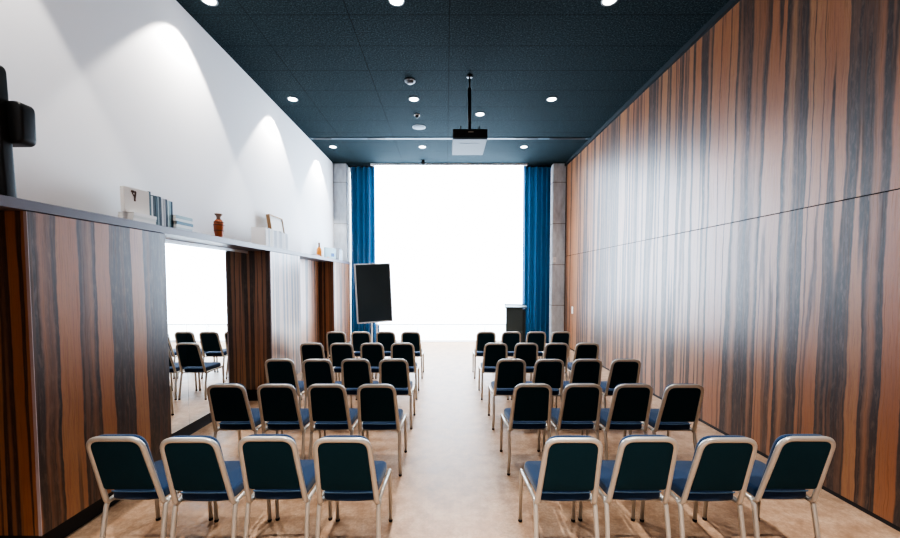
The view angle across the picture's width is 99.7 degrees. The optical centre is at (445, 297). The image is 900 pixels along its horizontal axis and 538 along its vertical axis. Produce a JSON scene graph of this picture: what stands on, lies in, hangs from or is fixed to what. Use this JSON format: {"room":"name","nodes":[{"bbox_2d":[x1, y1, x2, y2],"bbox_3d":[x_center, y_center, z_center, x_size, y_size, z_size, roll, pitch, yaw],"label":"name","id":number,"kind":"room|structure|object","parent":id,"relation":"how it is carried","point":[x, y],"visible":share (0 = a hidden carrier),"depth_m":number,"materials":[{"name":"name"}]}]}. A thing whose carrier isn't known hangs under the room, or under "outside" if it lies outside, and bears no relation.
{"room":"assembly chamber","nodes":[
{"label":"assembly chamber","id":0,"kind":"room"},
{"bbox_2d":[0,0,333,256],"bbox_3d":[-3.150,-0.871,4.316,0.200,4.960,13.900,0,3,0],"label":"wall","id":1,"kind":"structure","parent":0,"point":[137,94],"depth_m":3.95,"materials":[{"name":"white paint"}]},
{"bbox_2d":[0,195,349,263],"bbox_3d":[-2.811,-0.693,5.205,0.477,0.065,10.060,0,3,0],"label":"wall shelf","id":2,"kind":"object","parent":1,"relation":"attached to","point":[7,203],"visible":0.57,"depth_m":3.27,"materials":[{"name":"grey"}]},
{"bbox_2d":[0,65,35,197],"bbox_3d":[-2.795,-1.015,2.365,0.350,0.830,0.144,0,3,0],"label":"sculpture","id":3,"kind":"object","parent":2,"relation":"on","point":[17,119],"visible":0.84,"depth_m":2.34,"materials":[{"name":"black plastic"}]},
{"bbox_2d":[119,217,155,223],"bbox_3d":[-2.700,-0.659,3.319,0.140,0.034,0.250,0,3,0],"label":"book","id":4,"kind":"object","parent":2,"relation":"on","point":[130,218],"visible":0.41,"depth_m":3.26,"materials":[{"name":"white paper"}]},
{"bbox_2d":[118,215,155,221],"bbox_3d":[-2.700,-0.687,3.324,0.140,0.022,0.250,0,3,0],"label":"book","id":5,"kind":"object","parent":4,"relation":"on","point":[134,216],"visible":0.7,"depth_m":3.25,"materials":[{"name":"white paper"}]},
{"bbox_2d":[118,212,156,219],"bbox_3d":[-2.700,-0.711,3.329,0.140,0.026,0.250,0,3,0],"label":"book","id":6,"kind":"object","parent":5,"relation":"on","point":[119,213],"visible":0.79,"depth_m":3.24,"materials":[{"name":"white paper"}]},
{"bbox_2d":[120,186,149,214],"bbox_3d":[-2.684,-0.829,3.282,0.041,0.212,0.224,0,3,10],"label":"box","id":7,"kind":"object","parent":6,"relation":"on","point":[131,199],"visible":0.9,"depth_m":3.25,"materials":[{"name":"white cardboard"}]},
{"bbox_2d":[148,191,150,214],"bbox_3d":[-2.780,-0.799,3.430,0.220,0.305,0.020,0,3,0],"label":"book","id":8,"kind":"object","parent":2,"relation":"on","point":[148,191],"visible":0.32,"depth_m":3.43,"materials":[{"name":"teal paper"}]},
{"bbox_2d":[151,196,152,215],"bbox_3d":[-2.780,-0.783,3.454,0.220,0.270,0.022,0,3,0],"label":"book","id":9,"kind":"object","parent":2,"relation":"on","point":[151,196],"visible":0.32,"depth_m":3.45,"materials":[{"name":"grey paper"}]},
{"bbox_2d":[151,195,155,216],"bbox_3d":[-2.780,-0.789,3.480,0.220,0.280,0.024,0,3,0],"label":"book","id":10,"kind":"object","parent":2,"relation":"on","point":[154,210],"visible":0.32,"depth_m":3.48,"materials":[{"name":"blue paper"}]},
{"bbox_2d":[155,196,157,224],"bbox_3d":[-2.780,-0.791,3.506,0.220,0.282,0.024,0,3,0],"label":"book","id":11,"kind":"object","parent":2,"relation":"on","point":[156,205],"visible":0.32,"depth_m":3.50,"materials":[{"name":"teal paper"}]},
{"bbox_2d":[157,197,159,224],"bbox_3d":[-2.780,-0.789,3.529,0.220,0.276,0.016,0,3,0],"label":"book","id":12,"kind":"object","parent":2,"relation":"on","point":[157,197],"visible":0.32,"depth_m":3.53,"materials":[{"name":"grey paper"}]},
{"bbox_2d":[157,196,161,225],"bbox_3d":[-2.780,-0.795,3.552,0.220,0.285,0.026,0,3,0],"label":"book","id":13,"kind":"object","parent":2,"relation":"on","point":[160,212],"visible":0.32,"depth_m":3.55,"materials":[{"name":"blue paper"}]},
{"bbox_2d":[161,199,163,225],"bbox_3d":[-2.780,-0.789,3.580,0.220,0.270,0.024,0,3,0],"label":"book","id":14,"kind":"object","parent":2,"relation":"on","point":[162,210],"visible":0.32,"depth_m":3.58,"materials":[{"name":"white paper"}]},
{"bbox_2d":[163,199,165,225],"bbox_3d":[-2.780,-0.792,3.607,0.220,0.275,0.026,0,3,0],"label":"book","id":15,"kind":"object","parent":2,"relation":"on","point":[164,203],"visible":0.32,"depth_m":3.60,"materials":[{"name":"grey paper"}]},
{"bbox_2d":[165,199,167,226],"bbox_3d":[-2.780,-0.795,3.632,0.220,0.278,0.020,0,3,0],"label":"book","id":16,"kind":"object","parent":2,"relation":"on","point":[165,199],"visible":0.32,"depth_m":3.63,"materials":[{"name":"blue paper"}]},
{"bbox_2d":[167,201,169,226],"bbox_3d":[-2.780,-0.792,3.656,0.220,0.270,0.022,0,3,0],"label":"book","id":17,"kind":"object","parent":2,"relation":"on","point":[167,201],"visible":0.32,"depth_m":3.65,"materials":[{"name":"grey paper"}]},
{"bbox_2d":[169,201,171,227],"bbox_3d":[-2.780,-0.794,3.680,0.220,0.272,0.020,0,3,0],"label":"book","id":18,"kind":"object","parent":2,"relation":"on","point":[169,201],"visible":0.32,"depth_m":3.68,"materials":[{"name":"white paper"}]},
{"bbox_2d":[171,202,172,227],"bbox_3d":[-2.780,-0.794,3.703,0.220,0.270,0.022,0,3,0],"label":"book","id":19,"kind":"object","parent":2,"relation":"on","point":[171,202],"visible":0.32,"depth_m":3.71,"materials":[{"name":"blue paper"}]},
{"bbox_2d":[213,213,224,236],"bbox_3d":[-2.720,-0.846,4.547,0.120,0.300,0.120,0,3,0],"label":"vase","id":20,"kind":"object","parent":2,"relation":"on","point":[218,224],"visible":0.94,"depth_m":4.51,"materials":[{"name":"brown ceramic"}]},
{"bbox_2d":[251,227,266,245],"bbox_3d":[-2.700,-0.872,5.487,0.210,0.269,0.039,0,3,0],"label":"book","id":21,"kind":"object","parent":2,"relation":"on","point":[258,234],"visible":0.8,"depth_m":5.47,"materials":[{"name":"white paper"}]},
{"bbox_2d":[267,228,269,245],"bbox_3d":[-2.700,-0.877,5.576,0.210,0.271,0.042,0,3,0],"label":"book","id":22,"kind":"object","parent":2,"relation":"on","point":[267,228],"visible":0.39,"depth_m":5.58,"materials":[{"name":"grey paper"}]},
{"bbox_2d":[271,229,272,246],"bbox_3d":[-2.700,-0.882,5.670,0.210,0.272,0.041,0,3,0],"label":"book","id":23,"kind":"object","parent":2,"relation":"on","point":[271,229],"visible":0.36,"depth_m":5.68,"materials":[{"name":"white paper"}]},
{"bbox_2d":[279,232,280,248],"bbox_3d":[-2.700,-0.885,5.943,0.210,0.255,0.049,0,3,0],"label":"book","id":24,"kind":"object","parent":2,"relation":"on","point":[279,232],"visible":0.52,"depth_m":5.96,"materials":[{"name":"grey paper"}]},
{"bbox_2d":[316,243,321,255],"bbox_3d":[-2.720,-1.010,8.143,0.112,0.310,0.112,0,3,0],"label":"bottle vase","id":25,"kind":"object","parent":2,"relation":"on","point":[319,250],"visible":0.76,"depth_m":8.11,"materials":[{"name":"orange ceramic"}]},
{"bbox_2d":[324,247,335,258],"bbox_3d":[-2.739,-1.027,8.983,0.026,0.270,0.400,1,3,20],"label":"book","id":26,"kind":"object","parent":2,"relation":"on","point":[328,252],"visible":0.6,"depth_m":8.97,"materials":[{"name":"white paper"}]},
{"bbox_2d":[336,249,339,259],"bbox_3d":[-2.700,-1.040,9.288,0.200,0.270,0.050,0,3,0],"label":"book","id":27,"kind":"object","parent":2,"relation":"on","point":[337,250],"visible":0.41,"depth_m":9.27,"materials":[{"name":"white paper"}]},
{"bbox_3d":[-2.760,-0.680,3.834,0.240,0.030,0.240,0,3,0],"label":"book","id":28,"kind":"object","parent":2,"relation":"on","visible":0},
{"bbox_2d":[173,224,192,229],"bbox_3d":[-2.760,-0.710,3.841,0.240,0.028,0.240,0,3,0],"label":"book","id":29,"kind":"object","parent":28,"relation":"on","point":[174,225],"visible":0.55,"depth_m":3.81,"materials":[{"name":"white paper"}]},
{"bbox_2d":[173,221,192,226],"bbox_3d":[-2.760,-0.740,3.847,0.240,0.030,0.240,0,3,0],"label":"book","id":30,"kind":"object","parent":29,"relation":"on","point":[174,222],"visible":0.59,"depth_m":3.81,"materials":[{"name":"blue paper"}]},
{"bbox_2d":[173,218,191,223],"bbox_3d":[-2.760,-0.767,3.830,0.240,0.026,0.240,0,3,0],"label":"book","id":31,"kind":"object","parent":30,"relation":"on","point":[174,219],"visible":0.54,"depth_m":3.80,"materials":[{"name":"white paper"}]},
{"bbox_2d":[173,215,192,221],"bbox_3d":[-2.760,-0.796,3.837,0.240,0.030,0.240,0,3,0],"label":"book","id":32,"kind":"object","parent":31,"relation":"on","point":[174,216],"visible":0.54,"depth_m":3.81,"materials":[{"name":"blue paper"}]},
{"bbox_2d":[165,239,250,435],"bbox_3d":[-2.968,0.484,4.582,0.124,2.229,2.084,0,3,0],"label":"wall mirror","id":33,"kind":"object","parent":1,"relation":"attached to","point":[208,291],"visible":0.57,"depth_m":4.56,"materials":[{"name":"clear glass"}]},
{"bbox_2d":[266,214,284,232],"bbox_3d":[-2.892,-1.079,6.509,0.142,0.602,0.510,0,3,0],"label":"framed picture","id":34,"kind":"object","parent":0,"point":[273,222],"visible":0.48,"depth_m":6.45,"materials":[{"name":"brown wood"}]},
{"bbox_2d":[333,163,351,342],"bbox_3d":[-2.875,-1.148,10.585,0.350,4.960,0.450,0,3,0],"label":"wall","id":35,"kind":"structure","parent":0,"point":[341,171],"depth_m":10.32,"materials":[{"name":"concrete"}]},
{"bbox_2d":[176,0,728,172],"bbox_3d":[0.098,-3.419,4.103,6.695,0.150,14.100,0,3,0],"label":"ceiling","id":36,"kind":"structure","parent":0,"point":[347,64],"depth_m":5.57,"materials":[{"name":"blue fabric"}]},
{"bbox_2d":[201,0,217,5],"bbox_3d":[-2.675,-3.347,4.286,0.184,0.009,0.184,0,3,0],"label":"recessed light","id":37,"kind":"object","parent":36,"relation":"in","point":[207,2],"visible":1,"depth_m":4.32,"materials":[{"name":"white"}]},
{"bbox_2d":[287,97,297,101],"bbox_3d":[-2.675,-3.450,6.625,0.184,0.009,0.184,0,3,0],"label":"recessed light","id":38,"kind":"object","parent":36,"relation":"in","point":[293,99],"visible":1,"depth_m":6.63,"materials":[{"name":"white plastic"}]},
{"bbox_2d":[348,166,378,342],"bbox_3d":[-2.260,-1.157,10.590,0.860,4.939,0.195,0,3,0],"label":"curtain","id":39,"kind":"object","parent":36,"relation":"hanging from","point":[362,177],"visible":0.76,"depth_m":10.55,"materials":[{"name":"blue fabric"}]},
{"bbox_2d":[388,0,404,5],"bbox_3d":[-0.560,-3.347,4.286,0.184,0.009,0.184,0,3,0],"label":"recessed light","id":40,"kind":"object","parent":36,"relation":"in","point":[392,2],"visible":1,"depth_m":4.32,"materials":[{"name":"white"}]},
{"bbox_2d":[405,78,415,84],"bbox_3d":[-0.570,-3.400,6.013,0.176,0.056,0.176,0,3,0],"label":"smoke detector","id":41,"kind":"object","parent":36,"relation":"attached to","point":[409,81],"visible":1,"depth_m":5.97,"materials":[{"name":"grey plastic"}]},
{"bbox_2d":[409,97,418,101],"bbox_3d":[-0.560,-3.450,6.625,0.184,0.009,0.184,0,3,0],"label":"recessed light","id":42,"kind":"object","parent":36,"relation":"in","point":[413,99],"visible":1,"depth_m":6.63,"materials":[{"name":"white"}]},
{"bbox_2d":[412,124,425,129],"bbox_3d":[-0.558,-3.502,7.834,0.270,0.014,0.270,0,3,0],"label":"ceiling speaker","id":43,"kind":"object","parent":36,"relation":"attached to","point":[417,126],"visible":1,"depth_m":7.83,"materials":[{"name":"grey"}]},
{"bbox_2d":[371,163,526,324],"bbox_3d":[0.080,-1.426,10.390,4.240,4.384,0.065,0,3,0],"label":"roller blind","id":44,"kind":"object","parent":36,"relation":"hanging from","point":[450,235],"visible":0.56,"depth_m":10.37,"materials":[{"name":"white fabric"}]},
{"bbox_2d":[309,137,590,139],"bbox_3d":[0.077,-3.528,8.453,6.235,0.016,0.110,0,3,0],"label":"ceiling vent","id":45,"kind":"object","parent":36,"relation":"in","point":[310,138],"visible":1,"depth_m":8.44,"materials":[{"name":"white metal"}]},
{"bbox_2d":[452,75,486,154],"bbox_3d":[0.365,-2.918,6.120,0.524,1.028,0.800,0,3,0],"label":"projector","id":46,"kind":"object","parent":36,"relation":"hanging from","point":[469,141],"visible":1,"depth_m":5.88,"materials":[{"name":"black plastic"}]},
{"bbox_2d":[455,130,464,135],"bbox_3d":[0.211,-2.481,5.744,0.162,0.080,0.008,0,3,0],"label":"vent grille","id":47,"kind":"object","parent":46,"relation":"attached to","point":[457,132],"depth_m":5.74,"materials":[{"name":"black plastic"}]},
{"bbox_2d":[475,112,484,115],"bbox_3d":[0.646,-3.476,7.223,0.184,0.009,0.184,0,3,0],"label":"recessed light","id":48,"kind":"object","parent":36,"relation":"in","point":[477,113],"visible":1,"depth_m":7.22,"materials":[{"name":"white plastic"}]},
{"bbox_2d":[522,166,550,343],"bbox_3d":[2.470,-1.157,10.590,0.860,4.939,0.197,0,3,0],"label":"curtain","id":49,"kind":"object","parent":36,"relation":"hanging from","point":[536,179],"visible":0.84,"depth_m":10.58,"materials":[{"name":"blue fabric"}]},
{"bbox_2d":[546,97,556,101],"bbox_3d":[1.845,-3.450,6.625,0.184,0.009,0.184,0,3,0],"label":"recessed light","id":50,"kind":"object","parent":36,"relation":"in","point":[550,99],"visible":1,"depth_m":6.63,"materials":[{"name":"white plastic"}]},
{"bbox_2d":[601,0,617,5],"bbox_3d":[1.845,-3.347,4.286,0.184,0.009,0.184,0,3,0],"label":"recessed light","id":51,"kind":"object","parent":36,"relation":"in","point":[603,2],"visible":1,"depth_m":4.32,"materials":[{"name":"white plastic"}]},
{"bbox_2d":[65,342,899,537],"bbox_3d":[0.098,1.671,4.328,6.695,0.120,14.100,0,3,0],"label":"floor","id":52,"kind":"structure","parent":0,"point":[454,482],"depth_m":3.08,"materials":[{"name":"beige wood"}]},
{"bbox_2d":[0,211,171,537],"bbox_3d":[-2.804,0.555,2.960,0.452,2.229,1.158,0,3,0],"label":"wall panel","id":53,"kind":"object","parent":52,"relation":"on","point":[84,345],"visible":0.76,"depth_m":2.60,"materials":[{"name":"brown wood"}]},
{"bbox_2d":[86,434,212,537],"bbox_3d":[-1.966,1.249,2.552,0.428,0.880,0.606,0,3,0],"label":"chair","id":54,"kind":"object","parent":52,"relation":"on","point":[123,463],"visible":0.92,"depth_m":2.32,"materials":[{"name":"blue fabric"}]},
{"bbox_2d":[160,435,271,537],"bbox_3d":[-1.516,1.249,2.535,0.428,0.880,0.606,0,3,0],"label":"chair","id":55,"kind":"object","parent":52,"relation":"on","point":[195,466],"visible":0.94,"depth_m":2.30,"materials":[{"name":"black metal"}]},
{"bbox_2d":[207,383,278,442],"bbox_3d":[-1.965,1.198,3.689,0.428,0.880,0.606,0,3,0],"label":"chair","id":56,"kind":"object","parent":52,"relation":"on","point":[229,404],"visible":0.77,"depth_m":3.45,"materials":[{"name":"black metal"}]},
{"bbox_2d":[247,251,301,400],"bbox_3d":[-2.804,0.413,6.189,0.452,2.229,1.138,0,3,0],"label":"wall panel","id":57,"kind":"object","parent":52,"relation":"on","point":[273,277],"visible":0.67,"depth_m":5.68,"materials":[{"name":"brown wood"}]},
{"bbox_2d":[238,434,332,537],"bbox_3d":[-1.067,1.248,2.555,0.428,0.880,0.606,0,3,0],"label":"chair","id":58,"kind":"object","parent":52,"relation":"on","point":[271,465],"visible":0.91,"depth_m":2.32,"materials":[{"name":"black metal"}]},
{"bbox_2d":[265,358,307,425],"bbox_3d":[-1.966,1.151,4.775,0.428,0.880,0.606,0,3,0],"label":"chair","id":59,"kind":"object","parent":52,"relation":"on","point":[278,370],"visible":0.46,"depth_m":4.51,"materials":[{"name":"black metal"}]},
{"bbox_2d":[257,383,320,459],"bbox_3d":[-1.515,1.199,3.686,0.428,0.880,0.606,0,3,0],"label":"chair","id":60,"kind":"object","parent":52,"relation":"on","point":[278,403],"visible":0.8,"depth_m":3.45,"materials":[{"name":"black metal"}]},
{"bbox_2d":[300,259,319,343],"bbox_3d":[-2.968,0.344,7.763,0.124,2.229,2.009,0,3,0],"label":"panel","id":61,"kind":"object","parent":52,"relation":"on","point":[309,270],"visible":0.38,"depth_m":8.16,"materials":[{"name":"white"}]},
{"bbox_2d":[300,343,336,399],"bbox_3d":[-1.989,1.100,5.917,0.428,0.880,0.606,0,3,0],"label":"chair","id":62,"kind":"object","parent":52,"relation":"on","point":[307,350],"visible":0.35,"depth_m":5.64,"materials":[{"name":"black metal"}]},
{"bbox_2d":[302,359,347,426],"bbox_3d":[-1.516,1.151,4.757,0.428,0.880,0.606,0,3,0],"label":"chair","id":63,"kind":"object","parent":52,"relation":"on","point":[314,370],"visible":0.45,"depth_m":4.49,"materials":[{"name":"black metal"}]},
{"bbox_2d":[319,262,350,357],"bbox_3d":[-2.804,0.267,9.502,0.452,2.229,1.477,0,3,0],"label":"tall cabinet","id":64,"kind":"object","parent":52,"relation":"on","point":[334,277],"visible":0.61,"depth_m":8.80,"materials":[{"name":"brown wood"}]},
{"bbox_2d":[307,383,363,459],"bbox_3d":[-1.067,1.198,3.686,0.428,0.880,0.606,0,3,0],"label":"chair","id":65,"kind":"object","parent":52,"relation":"on","point":[328,406],"visible":0.77,"depth_m":3.45,"materials":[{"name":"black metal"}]},
{"bbox_2d":[326,331,346,359],"bbox_3d":[-1.991,1.046,7.149,0.428,0.880,0.606,0,3,0],"label":"chair","id":66,"kind":"object","parent":52,"relation":"on","point":[333,336],"visible":0.41,"depth_m":6.87,"materials":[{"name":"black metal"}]},
{"bbox_2d":[330,343,356,399],"bbox_3d":[-1.544,1.101,5.904,0.428,0.880,0.606,0,3,0],"label":"chair","id":67,"kind":"object","parent":52,"relation":"on","point":[339,352],"visible":0.46,"depth_m":5.64,"materials":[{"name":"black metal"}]},
{"bbox_2d":[313,435,392,537],"bbox_3d":[-0.612,1.249,2.538,0.428,0.880,0.606,0,3,0],"label":"chair","id":68,"kind":"object","parent":52,"relation":"on","point":[346,469],"visible":1,"depth_m":2.30,"materials":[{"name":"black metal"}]},
{"bbox_2d":[341,358,378,407],"bbox_3d":[-1.066,1.151,4.776,0.428,0.880,0.606,0,3,0],"label":"chair","id":69,"kind":"object","parent":52,"relation":"on","point":[355,372],"visible":0.51,"depth_m":4.52,"materials":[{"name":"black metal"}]},
{"bbox_2d":[351,331,373,378],"bbox_3d":[-1.539,1.046,7.147,0.428,0.880,0.606,0,3,0],"label":"chair","id":70,"kind":"object","parent":52,"relation":"on","point":[358,338],"visible":0.41,"depth_m":6.88,"materials":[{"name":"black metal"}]},
{"bbox_2d":[360,343,384,372],"bbox_3d":[-1.094,1.101,5.906,0.428,0.880,0.606,0,3,0],"label":"chair","id":71,"kind":"object","parent":52,"relation":"on","point":[374,353],"visible":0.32,"depth_m":5.64,"materials":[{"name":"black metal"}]},
{"bbox_2d":[371,323,387,357],"bbox_3d":[-1.644,0.541,8.727,0.600,1.750,0.470,-1,3,-16],"label":"display stand","id":72,"kind":"object","parent":52,"relation":"on","point":[371,323],"visible":0.04,"depth_m":8.75,"materials":[{"name":"white metal"}]},
{"bbox_2d":[354,263,392,323],"bbox_3d":[-1.646,-0.091,8.644,0.865,1.382,0.049,-1,3,-16],"label":"display","id":73,"kind":"object","parent":72,"relation":"attached to","point":[373,292],"visible":1,"depth_m":8.62,"materials":[{"name":"black metal"}]},
{"bbox_2d":[357,383,406,475],"bbox_3d":[-0.621,1.199,3.681,0.428,0.880,0.606,0,3,0],"label":"chair","id":74,"kind":"object","parent":52,"relation":"on","point":[377,404],"visible":0.94,"depth_m":3.45,"materials":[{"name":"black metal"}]},
{"bbox_2d":[375,331,395,378],"bbox_3d":[-1.089,1.046,7.153,0.428,0.880,0.606,0,3,0],"label":"chair","id":75,"kind":"object","parent":52,"relation":"on","point":[386,338],"visible":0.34,"depth_m":6.88,"materials":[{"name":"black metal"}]},
{"bbox_2d":[379,358,415,429],"bbox_3d":[-0.619,1.151,4.775,0.428,0.880,0.606,0,3,0],"label":"chair","id":76,"kind":"object","parent":52,"relation":"on","point":[393,371],"visible":0.66,"depth_m":4.53,"materials":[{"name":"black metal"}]},
{"bbox_2d":[391,343,419,399],"bbox_3d":[-0.645,1.100,5.918,0.428,0.880,0.606,0,3,0],"label":"chair","id":77,"kind":"object","parent":52,"relation":"on","point":[406,351],"visible":0.59,"depth_m":5.66,"materials":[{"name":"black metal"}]},
{"bbox_2d":[401,331,423,378],"bbox_3d":[-0.639,1.046,7.139,0.428,0.880,0.606,0,3,0],"label":"chair","id":78,"kind":"object","parent":52,"relation":"on","point":[413,337],"visible":0.58,"depth_m":6.88,"materials":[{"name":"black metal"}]},
{"bbox_2d":[472,331,495,378],"bbox_3d":[0.726,1.045,7.156,0.428,0.880,0.606,0,3,0],"label":"chair","id":79,"kind":"object","parent":52,"relation":"on","point":[482,337],"visible":0.63,"depth_m":6.90,"materials":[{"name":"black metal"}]},
{"bbox_2d":[478,343,508,399],"bbox_3d":[0.739,1.100,5.916,0.428,0.880,0.606,0,3,0],"label":"chair","id":80,"kind":"object","parent":52,"relation":"on","point":[493,352],"visible":0.77,"depth_m":5.67,"materials":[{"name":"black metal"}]},
{"bbox_2d":[488,358,525,429],"bbox_3d":[0.769,1.151,4.765,0.428,0.880,0.606,0,3,0],"label":"chair","id":81,"kind":"object","parent":52,"relation":"on","point":[510,372],"visible":0.71,"depth_m":4.52,"materials":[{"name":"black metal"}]},
{"bbox_2d":[501,331,520,356],"bbox_3d":[1.181,1.046,7.150,0.428,0.880,0.606,0,3,0],"label":"chair","id":82,"kind":"object","parent":52,"relation":"on","point":[510,338],"visible":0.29,"depth_m":6.88,"materials":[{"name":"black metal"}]},
{"bbox_2d":[504,304,526,342],"bbox_3d":[1.723,0.783,9.468,0.545,1.200,0.430,0,3,8],"label":"lectern","id":83,"kind":"object","parent":52,"relation":"on","point":[515,313],"visible":0.53,"depth_m":9.29,"materials":[{"name":"grey wood"}]},
{"bbox_2d":[511,343,537,399],"bbox_3d":[1.189,1.100,5.911,0.428,0.880,0.606,0,3,0],"label":"chair","id":84,"kind":"object","parent":52,"relation":"on","point":[528,352],"visible":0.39,"depth_m":5.65,"materials":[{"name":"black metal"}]},
{"bbox_2d":[500,383,551,475],"bbox_3d":[0.778,1.198,3.697,0.428,0.880,0.606,0,3,0],"label":"chair","id":85,"kind":"object","parent":52,"relation":"on","point":[531,406],"visible":0.94,"depth_m":3.47,"materials":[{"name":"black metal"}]},
{"bbox_2d":[526,331,545,358],"bbox_3d":[1.629,1.046,7.152,0.428,0.880,0.606,0,3,0],"label":"chair","id":86,"kind":"object","parent":52,"relation":"on","point":[538,337],"visible":0.36,"depth_m":6.88,"materials":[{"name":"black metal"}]},
{"bbox_2d":[526,359,563,407],"bbox_3d":[1.216,1.151,4.755,0.428,0.880,0.606,0,3,0],"label":"chair","id":87,"kind":"object","parent":52,"relation":"on","point":[550,372],"visible":0.54,"depth_m":4.50,"materials":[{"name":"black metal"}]},
{"bbox_2d":[543,343,568,389],"bbox_3d":[1.640,1.100,5.914,0.428,0.880,0.606,0,3,0],"label":"chair","id":88,"kind":"object","parent":52,"relation":"on","point":[552,350],"visible":0.44,"depth_m":5.64,"materials":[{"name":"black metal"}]},
{"bbox_2d":[541,331,570,378],"bbox_3d":[2.079,1.045,7.159,0.428,0.880,0.606,0,3,0],"label":"chair","id":89,"kind":"object","parent":52,"relation":"on","point":[557,336],"visible":0.42,"depth_m":6.88,"materials":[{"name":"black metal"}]},
{"bbox_2d":[518,435,602,537],"bbox_3d":[0.752,1.249,2.536,0.428,0.880,0.606,0,3,0],"label":"chair","id":90,"kind":"object","parent":52,"relation":"on","point":[569,468],"visible":1,"depth_m":2.30,"materials":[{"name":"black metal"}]},
{"bbox_2d":[542,383,601,450],"bbox_3d":[1.227,1.198,3.695,0.428,0.880,0.606,0,3,0],"label":"chair","id":91,"kind":"object","parent":52,"relation":"on","point":[580,406],"visible":0.84,"depth_m":3.46,"materials":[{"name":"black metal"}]},
{"bbox_2d":[555,358,601,429],"bbox_3d":[1.665,1.151,4.765,0.428,0.880,0.606,0,3,0],"label":"chair","id":92,"kind":"object","parent":52,"relation":"on","point":[584,370],"visible":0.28,"depth_m":4.50,"materials":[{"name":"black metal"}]},
{"bbox_2d":[564,343,598,374],"bbox_3d":[2.090,1.100,5.916,0.428,0.880,0.606,0,3,0],"label":"chair","id":93,"kind":"object","parent":52,"relation":"on","point":[582,350],"visible":0.31,"depth_m":5.64,"materials":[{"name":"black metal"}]},
{"bbox_2d":[586,383,652,459],"bbox_3d":[1.675,1.198,3.687,0.428,0.880,0.606,0,3,0],"label":"chair","id":94,"kind":"object","parent":52,"relation":"on","point":[630,405],"visible":0.8,"depth_m":3.45,"materials":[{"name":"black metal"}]},
{"bbox_2d":[600,359,640,427],"bbox_3d":[2.115,1.151,4.754,0.428,0.880,0.606,0,3,0],"label":"chair","id":95,"kind":"object","parent":52,"relation":"on","point":[621,370],"visible":0.48,"depth_m":4.50,"materials":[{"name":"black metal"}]},
{"bbox_2d":[578,435,677,537],"bbox_3d":[1.204,1.249,2.546,0.428,0.880,0.606,0,3,0],"label":"chair","id":96,"kind":"object","parent":52,"relation":"on","point":[643,466],"visible":0.94,"depth_m":2.31,"materials":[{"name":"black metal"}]},
{"bbox_2d":[629,383,703,451],"bbox_3d":[2.121,1.199,3.676,0.428,0.880,0.606,0,3,0],"label":"chair","id":97,"kind":"object","parent":52,"relation":"on","point":[681,403],"visible":0.75,"depth_m":3.44,"materials":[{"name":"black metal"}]},
{"bbox_2d":[640,435,757,537],"bbox_3d":[1.664,1.249,2.536,0.428,0.880,0.606,0,3,0],"label":"chair","id":98,"kind":"object","parent":52,"relation":"on","point":[720,465],"visible":0.9,"depth_m":2.30,"materials":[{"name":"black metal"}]},
{"bbox_2d":[702,434,835,537],"bbox_3d":[2.145,1.248,2.556,0.428,0.880,0.606,0,3,0],"label":"chair","id":99,"kind":"object","parent":52,"relation":"on","point":[796,463],"visible":0.89,"depth_m":2.32,"materials":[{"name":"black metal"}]},
{"bbox_2d":[549,163,565,342],"bbox_3d":[3.072,-1.148,10.585,0.345,4.960,0.450,0,3,0],"label":"wall","id":100,"kind":"structure","parent":0,"point":[558,170],"depth_m":10.36,"materials":[{"name":"concrete"}]},
{"bbox_2d":[396,325,500,341],"bbox_3d":[0.070,-1.166,10.994,5.780,4.960,0.070,0,3,0],"label":"window","id":101,"kind":"structure","parent":100,"relation":"in","point":[417,326],"depth_m":11.07,"materials":[{"name":"white plastic"}]},
{"bbox_2d":[564,0,899,526],"bbox_3d":[3.345,-0.851,4.317,0.200,4.850,13.900,0,3,0],"label":"wall","id":102,"kind":"structure","parent":0,"point":[786,322],"depth_m":3.90,"materials":[{"name":"brown wood"}]},
{"bbox_2d":[565,0,739,165],"bbox_3d":[3.322,-3.291,3.759,0.245,0.075,13.000,0,3,0],"label":"trim","id":103,"kind":"structure","parent":102,"relation":"attached to","point":[730,4],"depth_m":5.54,"materials":[{"name":"black metal"}]},
{"bbox_2d":[568,188,899,255],"bbox_3d":[3.249,-0.846,4.317,0.003,0.009,13.900,0,3,0],"label":"trim","id":104,"kind":"structure","parent":102,"relation":"attached to","point":[898,188],"depth_m":3.79,"materials":[{"name":"black"}]},
{"bbox_2d":[570,348,899,531],"bbox_3d":[3.347,1.589,4.424,0.196,0.035,13.900,0,3,0],"label":"baseboard","id":105,"kind":"structure","parent":102,"relation":"attached to","point":[857,506],"depth_m":3.10,"materials":[{"name":"black wood"}]},
{"label":"outside","id":106,"kind":"structure","parent":0,"visible":0},
{"bbox_2d":[379,325,505,339],"bbox_3d":[0.000,1.007,22.216,28.000,0.130,21.700,0,3,0],"label":"ground","id":107,"kind":"structure","parent":106,"point":[427,332],"depth_m":14.57,"materials":[{"name":"white"}]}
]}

